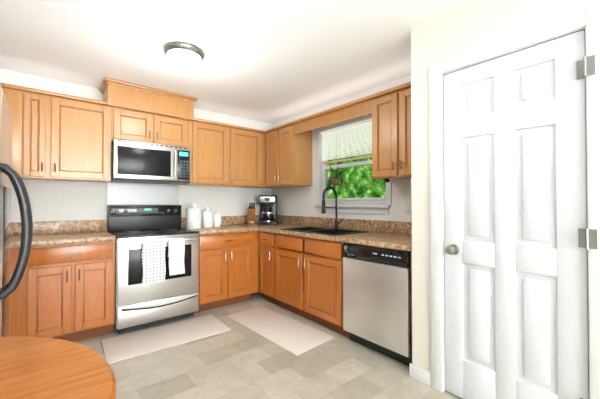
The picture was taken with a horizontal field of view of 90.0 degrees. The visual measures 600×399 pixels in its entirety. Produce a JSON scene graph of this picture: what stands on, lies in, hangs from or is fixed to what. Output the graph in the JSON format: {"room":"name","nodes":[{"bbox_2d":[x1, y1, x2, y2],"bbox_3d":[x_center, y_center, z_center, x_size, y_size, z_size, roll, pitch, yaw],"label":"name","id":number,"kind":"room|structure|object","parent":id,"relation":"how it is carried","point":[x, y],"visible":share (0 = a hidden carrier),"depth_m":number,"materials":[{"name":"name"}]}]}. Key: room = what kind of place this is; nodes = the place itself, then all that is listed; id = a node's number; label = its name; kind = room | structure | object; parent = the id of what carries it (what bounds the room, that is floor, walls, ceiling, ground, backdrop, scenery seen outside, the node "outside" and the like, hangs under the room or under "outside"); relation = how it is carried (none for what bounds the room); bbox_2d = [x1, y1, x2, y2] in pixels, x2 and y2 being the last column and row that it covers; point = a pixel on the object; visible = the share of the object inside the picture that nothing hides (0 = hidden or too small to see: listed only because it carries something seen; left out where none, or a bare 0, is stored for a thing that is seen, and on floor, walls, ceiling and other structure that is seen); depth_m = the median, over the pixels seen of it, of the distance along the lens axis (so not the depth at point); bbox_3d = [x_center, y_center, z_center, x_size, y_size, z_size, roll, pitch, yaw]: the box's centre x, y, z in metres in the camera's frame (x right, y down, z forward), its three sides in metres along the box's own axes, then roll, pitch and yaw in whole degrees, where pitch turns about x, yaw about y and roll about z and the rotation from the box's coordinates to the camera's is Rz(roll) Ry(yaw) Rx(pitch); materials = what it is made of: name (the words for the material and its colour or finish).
{"room":"kitchen","nodes":[
{"label":"kitchen","id":0,"kind":"room"},
{"bbox_2d":[0,69,270,231],"bbox_3d":[-1.871,0.038,3.504,3.860,2.440,0.120,1,-1,-40],"label":"wall","id":1,"kind":"structure","parent":0,"point":[52,200],"depth_m":3.14,"materials":[{"name":"paint"}]},
{"bbox_2d":[0,82,31,179],"bbox_3d":[-2.572,-0.579,2.632,0.318,0.775,0.326,1,-1,-40],"label":"upper cabinet","id":2,"kind":"object","parent":1,"relation":"attached to","point":[19,98],"depth_m":2.57,"materials":[{"name":"brown wood"}]},
{"bbox_2d":[32,88,59,180],"bbox_3d":[-2.392,-0.577,2.782,0.245,0.775,0.326,1,-1,-40],"label":"upper cabinet","id":3,"kind":"object","parent":1,"relation":"attached to","point":[59,137],"depth_m":2.69,"materials":[{"name":"brown wood"}]},
{"bbox_2d":[60,93,110,181],"bbox_3d":[-2.195,-0.576,2.946,0.546,0.775,0.326,1,-1,-40],"label":"upper cabinet","id":4,"kind":"object","parent":1,"relation":"attached to","point":[85,156],"depth_m":2.86,"materials":[{"name":"brown wood"}]},
{"bbox_2d":[100,81,163,144],"bbox_3d":[-1.816,-0.877,3.243,0.489,0.560,0.361,1,-1,-40],"label":"upper cabinet","id":5,"kind":"object","parent":1,"relation":"attached to","point":[131,113],"depth_m":3.11,"materials":[{"name":"brown wood"}]},
{"bbox_2d":[109,139,190,184],"bbox_3d":[-1.650,-0.389,3.317,0.752,0.405,0.450,1,-1,-40],"label":"microwave","id":6,"kind":"object","parent":5,"relation":"attached to","point":[140,162],"visible":0.98,"depth_m":3.15,"materials":[{"name":"silver metal"}]},
{"bbox_2d":[107,183,178,205],"bbox_3d":[-1.794,0.074,3.484,0.752,0.508,0.004,1,-1,-40],"label":"backsplash panel","id":7,"kind":"object","parent":1,"relation":"attached to","point":[134,194],"visible":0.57,"depth_m":3.46,"materials":[{"name":"white paint"}]},
{"bbox_2d":[164,93,195,148],"bbox_3d":[-1.542,-0.874,3.471,0.489,0.560,0.361,1,-1,-40],"label":"upper cabinet","id":8,"kind":"object","parent":1,"relation":"attached to","point":[179,120],"depth_m":3.41,"materials":[{"name":"brown wood"}]},
{"bbox_2d":[181,118,263,187],"bbox_3d":[-1.014,-0.564,3.929,0.991,0.775,0.326,1,-1,-40],"label":"upper cabinet","id":9,"kind":"object","parent":1,"relation":"attached to","point":[224,155],"depth_m":3.80,"materials":[{"name":"brown wood"}]},
{"bbox_2d":[0,0,472,123],"bbox_3d":[0.599,-1.246,0.552,3.860,0.060,7.840,1,-1,-40],"label":"ceiling","id":10,"kind":"structure","parent":0,"point":[270,61],"depth_m":2.33,"materials":[{"name":"paint"}]},
{"bbox_2d":[163,42,203,69],"bbox_3d":[-0.934,-1.118,2.423,0.310,0.151,0.310,1,-1,-40],"label":"ceiling light","id":11,"kind":"object","parent":10,"relation":"attached to","point":[183,56],"visible":1,"depth_m":2.33,"materials":[{"name":"white glass"}]},
{"bbox_2d":[75,292,463,398],"bbox_3d":[0.937,1.257,0.805,4.740,0.060,7.840,1,-1,-40],"label":"floor","id":12,"kind":"structure","parent":0,"point":[237,361],"depth_m":2.18,"materials":[{"name":"tile"}]},
{"bbox_2d":[0,85,32,336],"bbox_3d":[-1.674,0.352,1.192,0.910,1.760,0.900,1,-1,-40],"label":"fridge","id":13,"kind":"object","parent":12,"relation":"on","point":[8,176],"visible":0.96,"depth_m":1.43,"materials":[{"name":"silver metal"}]},
{"bbox_2d":[0,336,115,398],"bbox_3d":[-0.929,0.833,0.440,1.120,0.770,1.120,1,-1,-40],"label":"table","id":14,"kind":"object","parent":12,"relation":"on","point":[40,368],"visible":1,"depth_m":0.79,"materials":[{"name":"brown wood"}]},
{"bbox_2d":[9,241,114,341],"bbox_3d":[-2.175,0.816,2.739,0.756,0.868,0.648,1,-1,-40],"label":"base cabinet","id":15,"kind":"object","parent":12,"relation":"on","point":[65,292],"visible":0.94,"depth_m":2.53,"materials":[{"name":"brown wood"}]},
{"bbox_2d":[10,220,115,247],"bbox_3d":[-2.442,0.291,2.512,1.467,0.164,0.660,1,-1,-40],"label":"countertop","id":16,"kind":"structure","parent":15,"relation":"on","point":[45,233],"depth_m":2.86,"materials":[{"name":"stone"}]},
{"bbox_2d":[107,205,198,333],"bbox_3d":[-1.549,0.657,3.183,0.760,1.195,0.734,1,-1,-40],"label":"range","id":17,"kind":"object","parent":12,"relation":"on","point":[156,264],"visible":1,"depth_m":2.97,"materials":[{"name":"silver metal"}]},
{"bbox_2d":[101,314,230,363],"bbox_3d":[-1.207,1.243,2.755,1.016,0.014,0.534,1,-1,-40],"label":"area rug","id":18,"kind":"object","parent":12,"relation":"on","point":[130,345],"visible":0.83,"depth_m":2.69,"materials":[{"name":"beige fabric"}]},
{"bbox_2d":[194,231,257,312],"bbox_3d":[-1.025,0.827,3.716,0.716,0.868,0.617,1,-1,-40],"label":"base cabinet","id":19,"kind":"object","parent":12,"relation":"on","point":[229,268],"depth_m":3.48,"materials":[{"name":"brown wood"}]},
{"bbox_2d":[181,215,257,234],"bbox_3d":[-1.013,0.304,3.717,0.732,0.162,0.637,1,-1,-40],"label":"countertop","id":20,"kind":"structure","parent":19,"relation":"on","point":[229,224],"depth_m":3.74,"materials":[{"name":"stone"}]},
{"bbox_2d":[186,203,201,228],"bbox_3d":[-1.269,0.196,3.600,0.183,0.298,0.183,1,-1,-40],"label":"canister","id":21,"kind":"object","parent":20,"relation":"on","point":[194,217],"visible":1,"depth_m":3.53,"materials":[{"name":"white ceramic"}]},
{"bbox_2d":[202,207,212,227],"bbox_3d":[-1.150,0.222,3.737,0.137,0.248,0.137,1,-1,-40],"label":"medium canister","id":22,"kind":"object","parent":20,"relation":"on","point":[207,218],"visible":1,"depth_m":3.68,"materials":[{"name":"white ceramic"}]},
{"bbox_2d":[213,211,221,226],"bbox_3d":[-1.061,0.243,3.838,0.112,0.208,0.112,1,-1,-40],"label":"canister","id":23,"kind":"object","parent":20,"relation":"on","point":[216,219],"visible":0.88,"depth_m":3.79,"materials":[{"name":"white ceramic"}]},
{"bbox_2d":[247,202,255,225],"bbox_3d":[-0.663,0.195,4.101,0.100,0.310,0.219,0,-1,-15],"label":"knife block","id":24,"kind":"object","parent":20,"relation":"on","point":[251,214],"visible":1,"depth_m":4.05,"materials":[{"name":"brown wood"}]},
{"bbox_2d":[258,231,259,291],"bbox_3d":[-0.504,0.832,4.162,0.656,0.868,0.597,1,-1,-40],"label":"base cabinet","id":25,"kind":"object","parent":12,"relation":"on","point":[258,231],"depth_m":3.77,"materials":[{"name":"brown wood"}]},
{"bbox_2d":[227,306,333,355],"bbox_3d":[-0.238,1.245,2.950,0.460,0.014,1.120,1,-1,-43],"label":"area rug","id":26,"kind":"object","parent":12,"relation":"on","point":[295,337],"visible":0.9,"depth_m":2.85,"materials":[{"name":"beige fabric"}]},
{"bbox_2d":[260,231,411,336],"bbox_3d":[0.373,0.820,3.118,0.648,0.868,2.081,1,-1,-40],"label":"base cabinet","id":27,"kind":"object","parent":12,"relation":"on","point":[307,283],"visible":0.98,"depth_m":3.08,"materials":[{"name":"brown wood"}]},
{"bbox_2d":[258,186,411,251],"bbox_3d":[0.175,0.196,3.365,0.641,0.688,2.700,1,-1,-40],"label":"countertop","id":28,"kind":"structure","parent":27,"relation":"on","point":[396,235],"depth_m":3.13,"materials":[{"name":"stone"}]},
{"bbox_2d":[259,195,276,224],"bbox_3d":[-0.456,0.145,4.269,0.240,0.414,0.343,0,-1,-2],"label":"coffee maker","id":29,"kind":"object","parent":28,"relation":"on","point":[268,209],"visible":1,"depth_m":4.17,"materials":[{"name":"black plastic"}]},
{"bbox_2d":[279,226,368,251],"bbox_3d":[0.241,0.435,3.267,0.530,0.208,0.840,1,-1,-40],"label":"sink","id":30,"kind":"object","parent":28,"relation":"in","point":[335,231],"depth_m":3.28,"materials":[{"name":"black metal"}]},
{"bbox_2d":[321,186,343,228],"bbox_3d":[0.366,0.091,3.320,0.251,0.480,0.144,1,-1,-40],"label":"faucet","id":31,"kind":"object","parent":28,"relation":"on","point":[336,223],"depth_m":3.37,"materials":[{"name":"black metal"}]},
{"bbox_2d":[343,243,411,366],"bbox_3d":[0.808,0.814,2.590,0.620,0.868,0.628,1,-1,-40],"label":"dishwasher","id":32,"kind":"object","parent":12,"relation":"on","point":[377,305],"visible":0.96,"depth_m":2.35,"materials":[{"name":"silver metal"}]},
{"bbox_2d":[271,74,411,221],"bbox_3d":[2.036,0.018,1.734,0.120,2.440,7.600,1,-1,-40],"label":"wall","id":33,"kind":"structure","parent":0,"point":[296,201],"depth_m":3.73,"materials":[{"name":"paint"}]},
{"bbox_2d":[264,122,312,187],"bbox_3d":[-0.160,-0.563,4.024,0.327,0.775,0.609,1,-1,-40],"label":"upper cabinet","id":34,"kind":"object","parent":33,"relation":"attached to","point":[289,154],"depth_m":3.83,"materials":[{"name":"brown wood"}]},
{"bbox_2d":[326,130,345,195],"bbox_3d":[0.418,-0.429,3.471,0.156,0.769,0.292,1,-1,-40],"label":"hanging basket","id":35,"kind":"object","parent":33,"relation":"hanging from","point":[336,179],"visible":0.98,"depth_m":3.44,"materials":[{"name":"green plant"}]},
{"bbox_2d":[314,114,391,214],"bbox_3d":[0.582,-0.383,3.430,0.150,1.080,1.100,1,-1,-40],"label":"window","id":36,"kind":"structure","parent":33,"relation":"in","point":[367,209],"depth_m":3.49,"materials":[{"name":"white wood"}]},
{"bbox_2d":[321,119,371,163],"bbox_3d":[0.583,-0.655,3.434,0.037,0.406,0.956,1,-1,-40],"label":"window blinds","id":37,"kind":"object","parent":36,"relation":"attached to","point":[357,125],"visible":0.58,"depth_m":3.46,"materials":[{"name":"white plastic"}]},
{"bbox_2d":[369,82,410,181],"bbox_3d":[0.973,-0.578,2.664,0.327,0.775,0.591,1,-1,-40],"label":"upper cabinet","id":38,"kind":"object","parent":33,"relation":"attached to","point":[390,109],"depth_m":2.62,"materials":[{"name":"brown wood"}]},
{"bbox_2d":[405,202,411,213],"bbox_3d":[1.027,0.081,2.845,0.008,0.116,0.072,1,-1,-40],"label":"electrical outlet","id":39,"kind":"object","parent":33,"relation":"attached to","point":[408,207],"visible":0.94,"depth_m":2.84,"materials":[{"name":"white plastic"}]},
{"bbox_2d":[411,0,599,371],"bbox_3d":[2.603,0.003,0.443,0.659,2.440,4.890,1,-1,-40],"label":"wall","id":40,"kind":"structure","parent":0,"point":[471,26],"depth_m":2.01,"materials":[{"name":"paint"}]},
{"bbox_2d":[410,363,430,386],"bbox_3d":[1.129,1.163,-0.628,2.959,0.095,5.150,1,-1,-40],"label":"baseboard","id":41,"kind":"structure","parent":40,"relation":"attached to","point":[421,375],"depth_m":2.04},
{"bbox_2d":[429,5,599,398],"bbox_3d":[1.175,0.171,1.707,0.116,2.133,0.837,1,-1,-40],"label":"door frame","id":42,"kind":"structure","parent":40,"relation":"attached to","point":[589,18],"depth_m":1.60,"materials":[{"name":"white wood"}]},
{"bbox_2d":[443,29,596,398],"bbox_3d":[1.145,0.210,1.659,0.107,2.054,0.712,1,-1,-40],"label":"closet door","id":43,"kind":"structure","parent":40,"relation":"in","point":[520,239],"depth_m":1.64,"materials":[{"name":"white wood"}]},
{"label":"outside","id":44,"kind":"structure","parent":0,"visible":0},
{"bbox_2d":[328,127,385,197],"bbox_3d":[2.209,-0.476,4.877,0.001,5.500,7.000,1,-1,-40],"label":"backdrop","id":45,"kind":"structure","parent":44,"point":[360,182],"depth_m":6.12,"materials":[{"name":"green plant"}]}
]}

